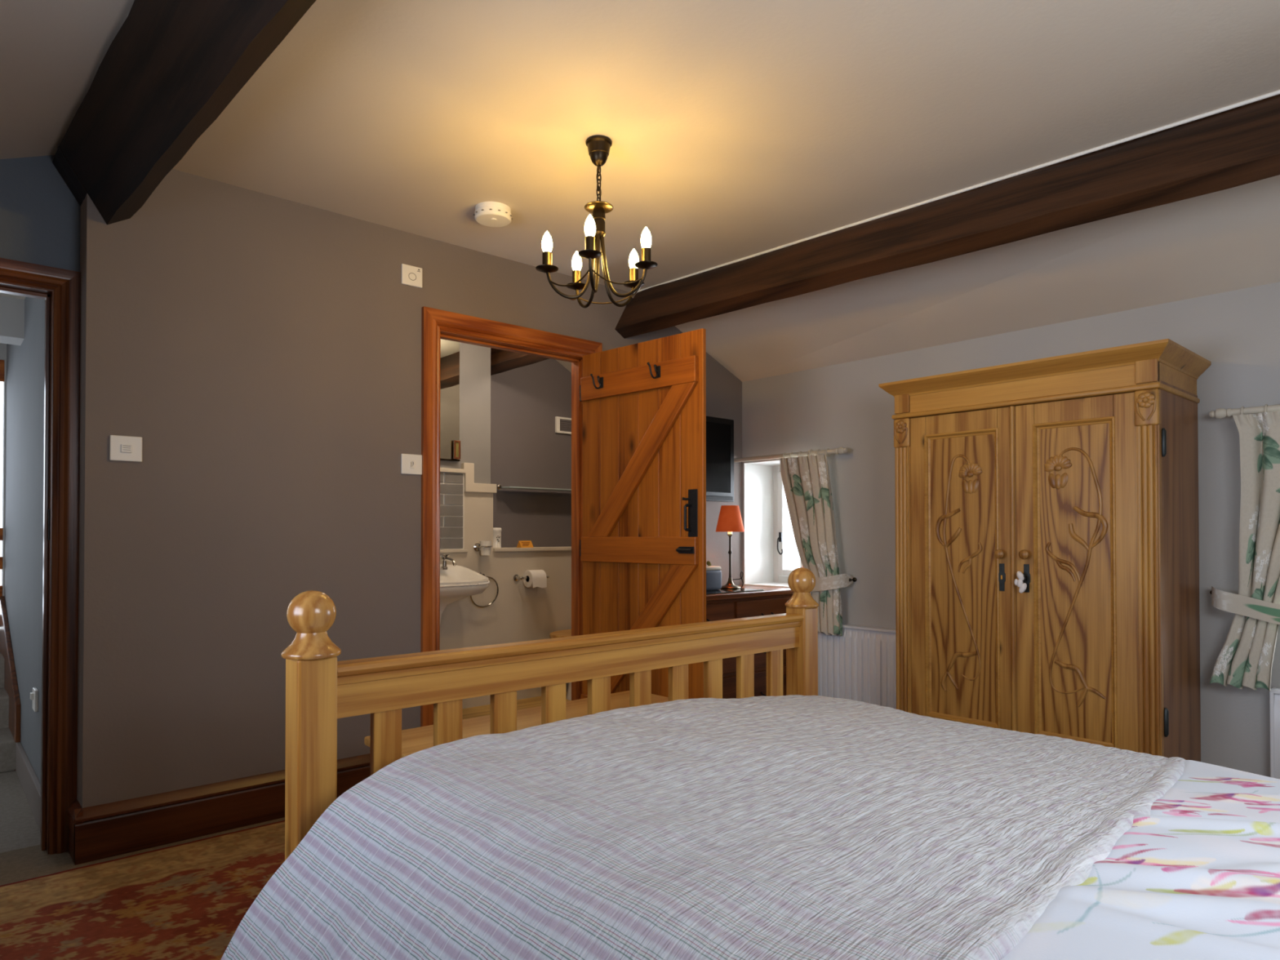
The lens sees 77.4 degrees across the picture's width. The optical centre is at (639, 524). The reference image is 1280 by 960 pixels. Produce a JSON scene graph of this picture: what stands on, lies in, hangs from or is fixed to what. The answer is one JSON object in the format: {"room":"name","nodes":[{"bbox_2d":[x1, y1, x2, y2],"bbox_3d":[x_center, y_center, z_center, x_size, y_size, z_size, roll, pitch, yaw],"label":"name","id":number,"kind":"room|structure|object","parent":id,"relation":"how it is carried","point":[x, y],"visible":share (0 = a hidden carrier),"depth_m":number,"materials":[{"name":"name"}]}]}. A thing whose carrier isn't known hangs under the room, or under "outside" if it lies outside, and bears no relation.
{"room":"bedroom","nodes":[
{"label":"bedroom","id":0,"kind":"room"},
{"bbox_2d":[0,342,6,595],"bbox_3d":[-4.235,-0.123,3.859,1.825,2.500,0.100,1,-1,-42],"label":"wall","id":1,"kind":"structure","parent":0,"point":[2,346],"depth_m":4.43,"materials":[{"name":"grey paint"}]},
{"bbox_2d":[0,360,4,595],"bbox_3d":[-3.778,-0.168,4.264,0.587,1.500,0.060,1,-1,-42],"label":"window","id":2,"kind":"structure","parent":1,"relation":"in","point":[2,362],"depth_m":4.43,"materials":[{"name":"brown wood"}]},
{"bbox_2d":[0,652,17,773],"bbox_3d":[-3.819,0.902,3.460,1.725,0.440,1.030,1,-1,-42],"label":"steps","id":3,"kind":"structure","parent":0,"point":[7,744],"depth_m":3.74,"materials":[{"name":"carpet"}]},
{"bbox_2d":[0,293,26,299],"bbox_3d":[-3.469,-1.083,3.094,1.925,0.080,2.280,1,-1,-42],"label":"ceiling","id":4,"kind":"structure","parent":0,"point":[1,294],"depth_m":3.62,"materials":[{"name":"paint"}]},
{"bbox_2d":[0,296,24,345],"bbox_3d":[-3.536,-0.957,3.166,1.725,0.190,0.180,1,-1,-42],"label":"bulkhead","id":5,"kind":"object","parent":4,"relation":"attached to","point":[11,309],"visible":1,"depth_m":3.65,"materials":[{"name":"grey paint"}]},
{"bbox_2d":[4,297,44,783],"bbox_3d":[-2.791,-0.126,3.693,0.100,2.500,2.280,1,-1,-42],"label":"wall","id":6,"kind":"structure","parent":0,"point":[25,362],"depth_m":3.50,"materials":[{"name":"paint"}]},
{"bbox_2d":[0,595,40,832],"bbox_3d":[-2.799,0.754,3.600,0.022,0.738,2.170,1,-1,-42],"label":"baseboard","id":7,"kind":"structure","parent":6,"relation":"attached to","point":[11,684],"depth_m":3.65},
{"bbox_2d":[30,687,38,711],"bbox_3d":[-2.389,0.690,3.146,0.022,0.085,0.085,1,-1,-42],"label":"wall socket","id":8,"kind":"object","parent":6,"relation":"attached to","point":[34,695],"visible":1,"depth_m":3.12,"materials":[{"name":"white plastic"}]},
{"bbox_2d":[30,692,34,699],"bbox_3d":[-2.392,0.675,3.140,0.010,0.025,0.030,1,-1,-42],"label":"switch","id":9,"kind":"object","parent":8,"relation":"attached to","point":[32,694],"depth_m":3.13,"materials":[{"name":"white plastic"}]},
{"bbox_2d":[0,155,80,271],"bbox_3d":[-2.422,-0.142,2.410,1.182,2.500,0.120,1,-1,-42],"label":"wall","id":10,"kind":"structure","parent":0,"point":[40,215],"depth_m":2.69,"materials":[{"name":"paint"}]},
{"bbox_2d":[0,257,80,854],"bbox_3d":[-2.327,0.118,2.476,0.951,1.983,0.144,1,-1,-42],"label":"door frame","id":11,"kind":"structure","parent":10,"relation":"in","point":[60,288],"depth_m":2.72,"materials":[{"name":"brown wood"}]},
{"bbox_2d":[0,691,569,885],"bbox_3d":[-0.650,1.171,2.831,5.600,0.122,6.900,1,-1,-42],"label":"floor","id":12,"kind":"structure","parent":0,"point":[30,862],"depth_m":2.83,"materials":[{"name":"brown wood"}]},
{"bbox_2d":[0,820,284,959],"bbox_3d":[-0.920,1.096,1.832,3.600,0.007,2.275,1,-1,-42],"label":"floral rug","id":13,"kind":"object","parent":12,"relation":"on","point":[188,900],"visible":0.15,"depth_m":2.32,"materials":[{"name":"red carpet"}]},
{"bbox_2d":[364,690,668,757],"bbox_3d":[-0.232,0.862,2.502,1.065,0.471,0.565,1,-1,-42],"label":"chest","id":14,"kind":"object","parent":13,"relation":"on","point":[415,740],"visible":0.09,"depth_m":2.52,"materials":[{"name":"brown wood"}]},
{"bbox_2d":[280,567,818,860],"bbox_3d":[0.655,0.505,1.225,1.628,1.174,2.225,1,-1,-42],"label":"bed","id":15,"kind":"object","parent":12,"relation":"on","point":[321,689],"visible":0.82,"depth_m":1.74,"materials":[{"name":"brown wood"}]},
{"bbox_3d":[0.670,0.670,1.207,1.420,0.245,1.970,1,-1,-42],"label":"mattress","id":16,"kind":"object","parent":15,"relation":"on","visible":0},
{"bbox_2d":[220,694,1185,959],"bbox_3d":[0.294,0.690,1.455,1.829,0.571,1.108,1,-1,-42],"label":"quilt","id":17,"kind":"object","parent":16,"relation":"on","point":[790,827],"visible":0.95,"depth_m":1.12,"materials":[{"name":"grey fabric"}]},
{"bbox_2d":[1001,760,1279,959],"bbox_3d":[0.588,0.667,1.142,1.797,0.534,1.924,1,-1,-42],"label":"duvet","id":18,"kind":"object","parent":16,"relation":"on","point":[1197,877],"visible":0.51,"depth_m":0.89,"materials":[{"name":"white fabric"}]},
{"bbox_2d":[549,629,571,700],"bbox_3d":[-0.297,0.752,5.334,0.675,0.780,0.400,1,-1,-42],"label":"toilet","id":19,"kind":"object","parent":12,"relation":"on","point":[567,633],"visible":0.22,"depth_m":5.19,"materials":[{"name":"white ceramic"}]},
{"bbox_2d":[706,585,793,698],"bbox_3d":[0.358,0.745,4.295,1.090,0.770,0.450,1,-1,-42],"label":"desk","id":20,"kind":"object","parent":12,"relation":"on","point":[771,600],"visible":0.2,"depth_m":4.24,"materials":[{"name":"brown wood"}]},
{"bbox_2d":[706,587,764,594],"bbox_3d":[0.320,0.356,4.290,0.620,0.005,0.375,1,-1,-42],"label":"tray","id":21,"kind":"object","parent":20,"relation":"on","point":[721,590],"visible":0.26,"depth_m":4.27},
{"bbox_2d":[706,560,721,591],"bbox_3d":[0.354,0.275,4.331,0.145,0.157,0.130,1,-1,-42],"label":"jar","id":22,"kind":"object","parent":21,"relation":"on","point":[713,574],"visible":0.59,"depth_m":4.29,"materials":[{"name":"blue ceramic"}]},
{"bbox_2d":[715,505,744,588],"bbox_3d":[0.504,0.125,4.469,0.162,0.463,0.162,1,-1,-42],"label":"table lamp","id":23,"kind":"object","parent":21,"relation":"on","point":[730,520],"visible":0.99,"depth_m":4.42,"materials":[{"name":"brown metal"}]},
{"bbox_2d":[878,338,1211,761],"bbox_3d":[1.639,0.244,3.312,0.553,1.745,1.110,1,-1,-42],"label":"wardrobe","id":24,"kind":"object","parent":12,"relation":"on","point":[1077,474],"visible":0.92,"depth_m":3.07,"materials":[{"name":"brown wood"}]},
{"bbox_2d":[935,454,982,690],"bbox_3d":[1.335,0.205,3.341,0.022,0.999,0.204,1,-1,-42],"label":"flower","id":25,"kind":"object","parent":24,"relation":"on","point":[958,477],"depth_m":3.34,"materials":[{"name":"brown wood"}]},
{"bbox_2d":[1013,571,1026,593],"bbox_3d":[1.488,0.224,3.106,0.052,0.086,0.037,0,-1,-2],"label":"ornament","id":26,"kind":"object","parent":24,"relation":"hanging from","point":[1019,583],"visible":1,"depth_m":3.10,"materials":[{"name":"white"}]},
{"bbox_2d":[1044,447,1108,706],"bbox_3d":[1.639,0.195,3.003,0.022,0.975,0.223,1,-1,-42],"label":"flower","id":27,"kind":"object","parent":24,"relation":"on","point":[1076,479],"depth_m":3.00,"materials":[{"name":"brown wood"}]},
{"bbox_2d":[76,168,742,808],"bbox_3d":[-0.551,-0.124,3.993,3.718,2.500,0.270,1,-1,-42],"label":"wall","id":28,"kind":"structure","parent":0,"point":[263,351],"depth_m":2.98,"materials":[{"name":"beige paint"}]},
{"bbox_2d":[67,799,83,864],"bbox_3d":[-1.887,1.024,2.667,0.026,0.175,0.148,1,-1,-42],"label":"baseboard","id":29,"kind":"structure","parent":28,"relation":"attached to","point":[75,805],"depth_m":2.66,"materials":[{"name":"brown wood"}]},
{"bbox_2d":[109,435,142,462],"bbox_3d":[-1.752,-0.259,2.722,0.094,0.086,0.015,1,-1,-42],"label":"wall switch","id":30,"kind":"object","parent":28,"relation":"attached to","point":[122,448],"visible":1,"depth_m":2.72,"materials":[{"name":"white plastic"}]},
{"bbox_2d":[73,753,369,865],"bbox_3d":[-1.396,1.028,3.019,1.220,0.175,0.026,1,-1,-42],"label":"baseboard","id":31,"kind":"structure","parent":28,"relation":"attached to","point":[110,829],"depth_m":2.82,"materials":[{"name":"brown wood"}]},
{"bbox_2d":[400,453,422,475],"bbox_3d":[-0.977,-0.258,3.420,0.094,0.086,0.014,1,-1,-42],"label":"wall switch","id":32,"kind":"object","parent":28,"relation":"attached to","point":[411,464],"visible":1,"depth_m":3.41,"materials":[{"name":"white plastic"}]},
{"bbox_2d":[401,263,422,288],"bbox_3d":[-0.980,-1.068,3.430,0.094,0.086,0.012,1,-1,-42],"label":"wall plate","id":33,"kind":"object","parent":28,"relation":"attached to","point":[411,276],"visible":1,"depth_m":3.42,"materials":[{"name":"white plastic"}]},
{"bbox_2d":[420,306,602,726],"bbox_3d":[-0.611,0.093,3.822,0.994,2.063,0.148,1,-1,-42],"label":"door frame","id":34,"kind":"structure","parent":28,"relation":"in","point":[437,325],"depth_m":3.58,"materials":[{"name":"brown wood"}]},
{"bbox_2d":[579,328,706,698],"bbox_3d":[-0.037,0.132,3.678,0.781,1.956,0.120,-1,-1,44],"label":"door","id":35,"kind":"structure","parent":28,"relation":"in","point":[642,544],"depth_m":3.66,"materials":[{"name":"brown wood"}]},
{"bbox_2d":[706,416,733,502],"bbox_3d":[0.248,-0.376,4.463,0.734,0.481,0.106,1,-1,-42],"label":"television","id":36,"kind":"object","parent":28,"relation":"attached to","point":[719,431],"visible":0.31,"depth_m":4.59,"materials":[{"name":"black plastic"}]},
{"bbox_2d":[440,342,490,484],"bbox_3d":[-1.571,-0.804,4.753,1.371,1.120,0.328,1,-1,-42],"label":"wall","id":37,"kind":"structure","parent":0,"point":[474,360],"depth_m":5.01,"materials":[{"name":"grey paint"}]},
{"bbox_2d":[440,338,460,461],"bbox_3d":[-1.301,-0.778,4.758,0.500,0.772,0.026,1,-1,-42],"label":"wall mirror","id":38,"kind":"object","parent":37,"relation":"attached to","point":[450,350],"visible":0.31,"depth_m":4.87,"materials":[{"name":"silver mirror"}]},
{"bbox_2d":[453,440,460,459],"bbox_3d":[-1.119,-0.458,4.881,0.044,0.114,0.012,1,-1,-42],"label":"picture frame","id":39,"kind":"object","parent":38,"relation":"attached to","point":[456,444],"visible":1,"depth_m":4.88,"materials":[{"name":"brown wood"}]},
{"bbox_2d":[456,442,458,457],"bbox_3d":[-1.120,-0.458,4.882,0.020,0.090,0.006,1,-1,-42],"label":"picture","id":40,"kind":"object","parent":39,"relation":"attached to","point":[457,443],"depth_m":4.88,"materials":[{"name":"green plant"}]},
{"bbox_2d":[440,471,464,549],"bbox_3d":[-1.271,-0.084,4.771,0.493,0.470,0.009,1,-1,-42],"label":"tile backsplash","id":41,"kind":"structure","parent":37,"relation":"attached to","point":[451,484],"depth_m":4.88,"materials":[{"name":"white tile"}]},
{"bbox_2d":[440,462,496,493],"bbox_3d":[-1.190,-0.293,4.851,0.717,0.180,0.042,1,-1,-42],"label":"trim","id":42,"kind":"structure","parent":37,"relation":"attached to","point":[467,468],"depth_m":4.95,"materials":[{"name":"beige paint"}]},
{"bbox_2d":[440,492,571,708],"bbox_3d":[-1.184,0.447,5.078,2.400,1.385,0.340,1,-1,-42],"label":"bathroom wall","id":43,"kind":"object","parent":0,"point":[519,612],"visible":0.21,"depth_m":5.11,"materials":[{"name":"beige paint"}]},
{"bbox_2d":[440,549,467,552],"bbox_3d":[-1.260,0.161,4.772,0.515,0.019,0.018,1,-1,-42],"label":"trim","id":44,"kind":"structure","parent":43,"relation":"attached to","point":[441,550],"depth_m":4.87,"materials":[{"name":"beige paint"}]},
{"bbox_2d":[440,554,489,622],"bbox_3d":[-1.191,0.654,4.537,0.623,0.959,0.440,1,-1,-42],"label":"basin","id":45,"kind":"object","parent":43,"relation":"attached to","point":[457,583],"visible":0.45,"depth_m":4.55,"materials":[{"name":"white ceramic"}]},
{"bbox_2d":[440,554,456,569],"bbox_3d":[-1.142,0.222,4.732,0.060,0.091,0.133,1,-1,-42],"label":"tap","id":46,"kind":"object","parent":45,"relation":"on","point":[444,557],"depth_m":4.74,"materials":[{"name":"silver metal"}]},
{"bbox_2d":[473,541,492,555],"bbox_3d":[-0.972,0.146,4.972,0.092,0.089,0.106,1,-1,-42],"label":"holder","id":47,"kind":"object","parent":43,"relation":"attached to","point":[485,547],"visible":1,"depth_m":4.94,"materials":[{"name":"white ceramic"}]},
{"bbox_2d":[470,572,498,607],"bbox_3d":[-0.980,0.407,4.982,0.205,0.221,0.076,1,-1,-42],"label":"towel ring","id":48,"kind":"object","parent":43,"relation":"attached to","point":[490,577],"visible":0.56,"depth_m":5.00,"materials":[{"name":"silver metal"}]},
{"bbox_2d":[513,574,549,581],"bbox_3d":[-0.709,0.346,5.231,0.243,0.044,0.070,1,-1,-42],"label":"toilet roll holder","id":49,"kind":"object","parent":43,"relation":"attached to","point":[516,577],"visible":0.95,"depth_m":5.17,"materials":[{"name":"silver metal"}]},
{"bbox_2d":[493,546,571,551],"bbox_3d":[-0.623,0.166,5.491,1.017,0.024,0.242,1,-1,-42],"label":"ledge","id":50,"kind":"object","parent":43,"relation":"attached to","point":[569,548],"visible":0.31,"depth_m":5.26,"materials":[{"name":"beige paint"}]},
{"bbox_2d":[493,527,501,547],"bbox_3d":[-0.929,0.085,5.150,0.072,0.131,0.072,1,-1,-42],"label":"canister","id":51,"kind":"object","parent":50,"relation":"on","point":[496,531],"visible":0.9,"depth_m":5.12,"materials":[{"name":"white ceramic"}]},
{"bbox_2d":[516,540,533,547],"bbox_3d":[-0.758,0.129,5.270,0.095,0.046,0.060,1,-1,-42],"label":"tent card","id":52,"kind":"object","parent":50,"relation":"on","point":[522,544],"visible":1,"depth_m":5.25,"materials":[{"name":"brown"}]},
{"bbox_2d":[523,569,546,587],"bbox_3d":[-0.687,0.354,5.215,0.112,0.116,0.114,1,-1,-42],"label":"toilet roll","id":53,"kind":"object","parent":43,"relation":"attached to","point":[536,578],"visible":0.99,"depth_m":5.18,"materials":[{"name":"white paper"}]},
{"bbox_2d":[490,358,571,547],"bbox_3d":[-0.760,-0.579,5.620,1.060,1.550,0.120,1,-1,-42],"label":"wall","id":54,"kind":"structure","parent":0,"point":[526,451],"depth_m":5.54,"materials":[{"name":"grey paint"}]},
{"bbox_2d":[496,484,571,491],"bbox_3d":[-0.633,-0.247,5.552,0.837,0.044,0.145,1,-1,-42],"label":"glass shelf","id":55,"kind":"object","parent":54,"relation":"attached to","point":[499,486],"visible":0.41,"depth_m":5.39,"materials":[{"name":"clear glass"}]},
{"bbox_2d":[555,416,571,434],"bbox_3d":[-0.518,-0.710,5.745,0.215,0.115,0.020,1,-1,-42],"label":"air vent","id":56,"kind":"object","parent":54,"relation":"in","point":[558,420],"visible":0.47,"depth_m":5.71,"materials":[{"name":"white plastic"}]},
{"bbox_2d":[555,359,571,372],"bbox_3d":[-0.839,-1.132,4.675,2.550,0.334,1.430,1,-1,-42],"label":"ceiling","id":57,"kind":"structure","parent":0,"point":[567,365],"depth_m":5.70,"materials":[{"name":"paint"}]},
{"bbox_2d":[0,0,1279,382],"bbox_3d":[0.239,-1.051,1.877,4.610,0.565,4.251,1,-1,-42],"label":"ceiling","id":58,"kind":"structure","parent":0,"point":[736,129],"depth_m":2.53,"materials":[{"name":"paint"}]},
{"bbox_2d":[52,0,316,225],"bbox_3d":[-0.495,-1.166,1.318,0.210,0.272,4.212,1,-1,-44],"label":"beam","id":59,"kind":"structure","parent":58,"relation":"attached to","point":[171,68],"depth_m":2.04,"materials":[{"name":"brown wood"}]},
{"bbox_2d":[473,201,512,226],"bbox_3d":[-0.585,-1.231,3.178,0.152,0.053,0.149,1,-1,-42],"label":"smoke detector","id":60,"kind":"object","parent":58,"relation":"attached to","point":[491,214],"visible":1,"depth_m":3.13,"materials":[{"name":"white plastic"}]},
{"bbox_2d":[535,134,657,308],"bbox_3d":[-0.131,-1.000,2.641,0.390,0.528,0.396,1,-1,-42],"label":"chandelier","id":61,"kind":"object","parent":58,"relation":"hanging from","point":[598,146],"visible":1,"depth_m":2.60,"materials":[{"name":"brown metal"}]},
{"bbox_2d":[490,93,1279,375],"bbox_3d":[0.874,-1.133,3.356,0.277,0.304,5.411,1,-1,-44],"label":"beam","id":62,"kind":"structure","parent":58,"relation":"attached to","point":[1240,145],"depth_m":2.85,"materials":[{"name":"brown wood"}]},
{"bbox_2d":[634,89,1279,293],"bbox_3d":[1.360,-1.259,2.855,0.012,0.012,4.004,1,-1,-44],"label":"bead","id":63,"kind":"object","parent":58,"relation":"attached to","point":[1277,92],"visible":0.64,"depth_m":2.86,"materials":[{"name":"white paint"}]},
{"bbox_2d":[742,281,1279,777],"bbox_3d":[2.078,-0.130,3.567,0.420,2.500,4.120,1,-1,-42],"label":"wall","id":64,"kind":"structure","parent":0,"point":[843,405],"depth_m":3.45,"materials":[{"name":"grey paint"}]},
{"bbox_2d":[742,459,803,587],"bbox_3d":[0.940,0.001,4.762,0.352,0.763,0.560,1,-1,-42],"label":"window","id":65,"kind":"structure","parent":64,"relation":"in","point":[764,495],"depth_m":4.97,"materials":[{"name":"white glass"}]},
{"bbox_2d":[733,446,847,462],"bbox_3d":[0.856,-0.388,4.534,0.108,0.050,0.783,1,-1,-42],"label":"pole","id":66,"kind":"object","parent":64,"relation":"attached to","point":[841,450],"visible":0.83,"depth_m":4.46,"materials":[{"name":"beige paint"}]},
{"bbox_2d":[780,453,853,635],"bbox_3d":[0.940,0.108,4.351,0.415,0.969,0.108,-1,-1,38],"label":"curtain","id":67,"kind":"object","parent":66,"relation":"hanging from","point":[806,483],"visible":0.88,"depth_m":4.31,"materials":[{"name":"fabric"}]},
{"bbox_2d":[848,577,857,582],"bbox_3d":[1.132,0.294,4.260,0.053,0.024,0.024,1,-1,-42],"label":"curtain hook","id":68,"kind":"object","parent":64,"relation":"attached to","point":[854,579],"visible":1,"depth_m":4.27,"materials":[{"name":"brown metal"}]},
{"bbox_2d":[817,623,896,709],"bbox_3d":[1.203,0.831,4.160,0.074,0.593,0.730,1,-1,-42],"label":"radiator","id":69,"kind":"object","parent":64,"relation":"attached to","point":[859,664],"visible":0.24,"depth_m":4.17,"materials":[{"name":"metal"}]},
{"bbox_2d":[842,623,895,633],"bbox_3d":[1.201,0.541,4.162,0.070,0.014,0.730,1,-1,-42],"label":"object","id":70,"kind":"object","parent":69,"relation":"attached to","point":[846,628],"depth_m":4.16,"materials":[{"name":"wood"}]},
{"bbox_2d":[1209,404,1279,418],"bbox_3d":[2.590,-0.423,2.607,0.108,0.050,1.203,1,-1,-42],"label":"pole","id":71,"kind":"object","parent":64,"relation":"attached to","point":[1220,413],"visible":0.88,"depth_m":2.95,"materials":[{"name":"beige paint"}]},
{"bbox_2d":[1209,410,1279,691],"bbox_3d":[2.288,0.099,2.852,0.113,1.009,0.454,0,-1,-33],"label":"curtain","id":72,"kind":"object","parent":71,"relation":"hanging from","point":[1246,657],"visible":1,"depth_m":2.90,"materials":[{"name":"fabric"}]},
{"bbox_2d":[1269,687,1279,779],"bbox_3d":[2.667,0.850,2.533,0.074,0.513,1.052,1,-1,-42],"label":"radiator","id":73,"kind":"object","parent":64,"relation":"attached to","point":[1274,693],"visible":0.66,"depth_m":2.89,"materials":[{"name":"metal"}]},
{"bbox_2d":[1269,687,1279,693],"bbox_3d":[2.666,0.601,2.534,0.070,0.014,1.052,1,-1,-42],"label":"grille","id":74,"kind":"object","parent":73,"relation":"attached to","point":[1274,690],"depth_m":2.90,"materials":[{"name":"white"}]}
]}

